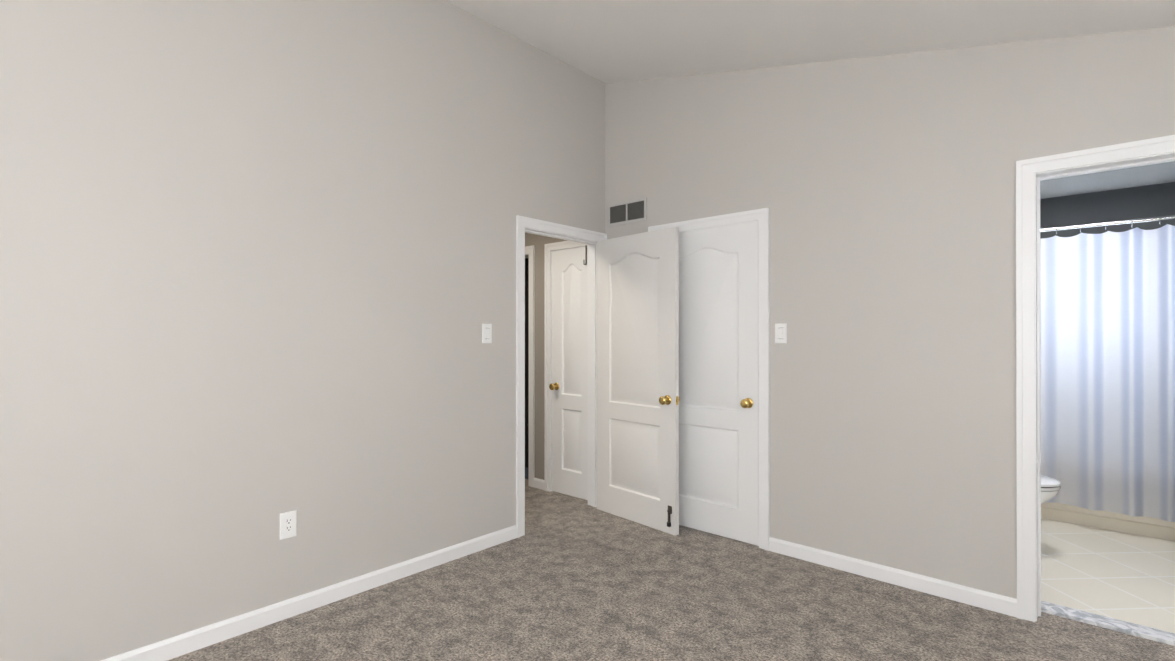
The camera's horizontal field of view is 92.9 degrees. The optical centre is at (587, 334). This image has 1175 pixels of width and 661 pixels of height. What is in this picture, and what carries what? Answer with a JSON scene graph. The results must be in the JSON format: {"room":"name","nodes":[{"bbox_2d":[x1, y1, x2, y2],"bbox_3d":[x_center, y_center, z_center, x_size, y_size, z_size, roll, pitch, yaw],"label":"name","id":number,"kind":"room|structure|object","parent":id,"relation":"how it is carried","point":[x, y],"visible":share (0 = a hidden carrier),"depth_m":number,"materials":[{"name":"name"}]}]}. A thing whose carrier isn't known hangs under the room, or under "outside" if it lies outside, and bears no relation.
{"room":"empty bedroom","nodes":[
{"label":"empty bedroom","id":0,"kind":"room"},
{"bbox_2d":[0,0,604,660],"bbox_3d":[-1.696,-0.373,2.381,0.120,3.389,5.334,0,0,42],"label":"wall","id":1,"kind":"structure","parent":0,"point":[256,268],"depth_m":2.50,"materials":[{"name":"grey paint"}]},
{"bbox_2d":[280,510,296,539],"bbox_3d":[-1.398,0.892,2.611,0.008,0.122,0.074,0,0,42],"label":"electrical outlet","id":2,"kind":"object","parent":1,"relation":"attached to","point":[288,524],"visible":1,"depth_m":2.61,"materials":[{"name":"white plastic"}]},
{"bbox_2d":[101,525,516,660],"bbox_3d":[-1.909,1.279,2.042,0.013,0.082,4.312,0,0,42],"label":"baseboard","id":3,"kind":"structure","parent":1,"relation":"attached to","point":[189,642],"depth_m":2.64,"materials":[{"name":"white wood"}]},
{"bbox_2d":[482,324,491,342],"bbox_3d":[-0.621,-0.006,3.469,0.012,0.122,0.074,0,0,42],"label":"light switch","id":4,"kind":"object","parent":1,"relation":"attached to","point":[486,333],"visible":1,"depth_m":3.46,"materials":[{"name":"white plastic"}]},
{"bbox_2d":[516,215,606,537],"bbox_3d":[-0.209,0.275,4.022,0.156,2.101,0.901,0,0,42],"label":"trim","id":5,"kind":"structure","parent":1,"relation":"attached to","point":[524,225],"depth_m":3.85,"materials":[{"name":"white wood"}]},
{"bbox_2d":[167,479,1174,660],"bbox_3d":[-0.901,1.369,1.750,6.140,0.100,5.474,0,0,42],"label":"floor carpet","id":6,"kind":"object","parent":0,"point":[565,577],"visible":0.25,"depth_m":2.62,"materials":[{"name":"grey carpet"}]},
{"bbox_2d":[445,0,1174,82],"bbox_3d":[-0.160,-1.569,1.087,4.140,1.060,5.474,0,0,42],"label":"ceiling","id":7,"kind":"structure","parent":0,"point":[609,41],"depth_m":2.93,"materials":[{"name":"white paint"}]},
{"bbox_2d":[525,26,1174,598],"bbox_3d":[0.890,-0.310,3.732,6.140,3.269,0.140,0,0,42],"label":"wall","id":8,"kind":"structure","parent":0,"point":[883,188],"depth_m":2.98,"materials":[{"name":"grey paint"}]},
{"bbox_2d":[525,241,587,491],"bbox_3d":[-0.482,0.278,4.961,1.636,2.101,0.158,0,0,42],"label":"trim","id":9,"kind":"structure","parent":8,"relation":"attached to","point":[549,248],"depth_m":4.74,"materials":[{"name":"white wood"}]},
{"bbox_2d":[549,245,587,499],"bbox_3d":[-0.123,0.304,4.585,0.463,2.034,0.169,0,0,42],"label":"closet door","id":10,"kind":"structure","parent":8,"relation":"in","point":[568,386],"depth_m":4.58,"materials":[{"name":"white wood"}]},
{"bbox_2d":[608,197,646,226],"bbox_3d":[0.294,-0.912,4.174,0.365,0.167,0.008,0,0,42],"label":"air vent","id":11,"kind":"object","parent":8,"relation":"in","point":[627,212],"visible":1,"depth_m":4.17,"materials":[{"name":"white metal"}]},
{"bbox_2d":[597,227,679,535],"bbox_3d":[0.337,0.307,3.964,0.169,2.030,0.780,0,0,-42],"label":"bedroom door","id":12,"kind":"structure","parent":8,"relation":"in","point":[638,398],"depth_m":3.91,"materials":[{"name":"white wood"}]},
{"bbox_2d":[648,208,769,550],"bbox_3d":[0.825,0.275,3.777,0.902,2.101,0.158,0,0,42],"label":"trim","id":13,"kind":"structure","parent":8,"relation":"attached to","point":[761,216],"depth_m":3.45,"materials":[{"name":"white wood"}]},
{"bbox_2d":[679,221,758,545],"bbox_3d":[0.801,0.304,3.745,0.763,2.030,0.169,0,0,42],"label":"closet door","id":14,"kind":"structure","parent":8,"relation":"in","point":[718,396],"depth_m":3.66,"materials":[{"name":"white wood"}]},
{"bbox_2d":[775,323,786,342],"bbox_3d":[1.167,-0.006,3.377,0.074,0.122,0.012,0,0,42],"label":"light switch","id":15,"kind":"object","parent":8,"relation":"attached to","point":[780,332],"visible":1,"depth_m":3.37,"materials":[{"name":"white plastic"}]},
{"bbox_2d":[769,537,1016,616],"bbox_3d":[1.562,1.282,3.016,1.208,0.082,0.013,0,0,42],"label":"baseboard","id":16,"kind":"structure","parent":8,"relation":"attached to","point":[994,602],"depth_m":2.93,"materials":[{"name":"white wood"}]},
{"bbox_2d":[1016,135,1174,621],"bbox_3d":[2.394,0.256,2.367,0.902,2.131,0.176,0,0,42],"label":"trim","id":17,"kind":"structure","parent":8,"relation":"attached to","point":[1032,173],"depth_m":2.58,"materials":[{"name":"white wood"}]},
{"bbox_2d":[1041,601,1174,645],"bbox_3d":[2.472,1.313,2.450,0.760,0.016,0.100,0,0,42],"label":"sill","id":18,"kind":"structure","parent":8,"relation":"attached to","point":[1153,634],"depth_m":2.53,"materials":[{"name":"white stone"}]},
{"bbox_2d":[1040,182,1174,238],"bbox_3d":[3.901,0.057,4.492,1.500,2.540,0.100,0,0,42],"label":"wall","id":19,"kind":"structure","parent":0,"point":[1149,201],"depth_m":4.29,"materials":[{"name":"grey paint"}]},
{"bbox_2d":[1040,215,1174,233],"bbox_3d":[3.307,-0.730,3.839,1.534,0.065,0.056,0,0,42],"label":"curtain rod","id":20,"kind":"object","parent":19,"relation":"attached to","point":[1131,221],"visible":0.46,"depth_m":3.69,"materials":[{"name":"silver metal"}]},
{"bbox_2d":[1040,224,1174,521],"bbox_3d":[3.304,0.241,3.833,1.480,1.868,0.062,0,0,42],"label":"shower curtain","id":21,"kind":"object","parent":20,"relation":"hanging from","point":[1107,370],"visible":0.48,"depth_m":3.71,"materials":[{"name":"fabric"}]},
{"bbox_2d":[1040,161,1174,198],"bbox_3d":[3.073,-1.165,3.582,1.740,0.100,2.566,0,0,42],"label":"ceiling","id":22,"kind":"structure","parent":0,"point":[1152,174],"depth_m":4.04,"materials":[{"name":"grey paint"}]},
{"bbox_2d":[1041,519,1174,633],"bbox_3d":[3.039,1.321,3.538,1.540,0.006,2.466,0,0,42],"label":"floor","id":23,"kind":"structure","parent":0,"point":[1126,577],"depth_m":3.08,"materials":[{"name":"beige tile"}]},
{"bbox_2d":[1041,475,1060,504],"bbox_3d":[2.557,0.929,3.589,0.742,0.779,0.470,0,0,42],"label":"toilet","id":24,"kind":"object","parent":23,"relation":"on","point":[1050,487],"visible":0.19,"depth_m":3.31,"materials":[{"name":"white ceramic"}]},
{"bbox_2d":[1041,502,1174,540],"bbox_3d":[3.607,1.076,4.166,1.532,0.500,0.766,0,0,42],"label":"bathtub","id":25,"kind":"object","parent":23,"relation":"on","point":[1134,525],"depth_m":3.75,"materials":[{"name":"beige ceramic"}]},
{"label":"outside","id":26,"kind":"structure","parent":0,"visible":0},
{"bbox_2d":[525,258,528,467],"bbox_3d":[-0.516,0.230,5.530,1.000,2.200,0.040,0,0,42],"label":"wall","id":27,"kind":"structure","parent":26,"point":[527,362],"depth_m":5.58,"materials":[{"name":"black"}]}
]}

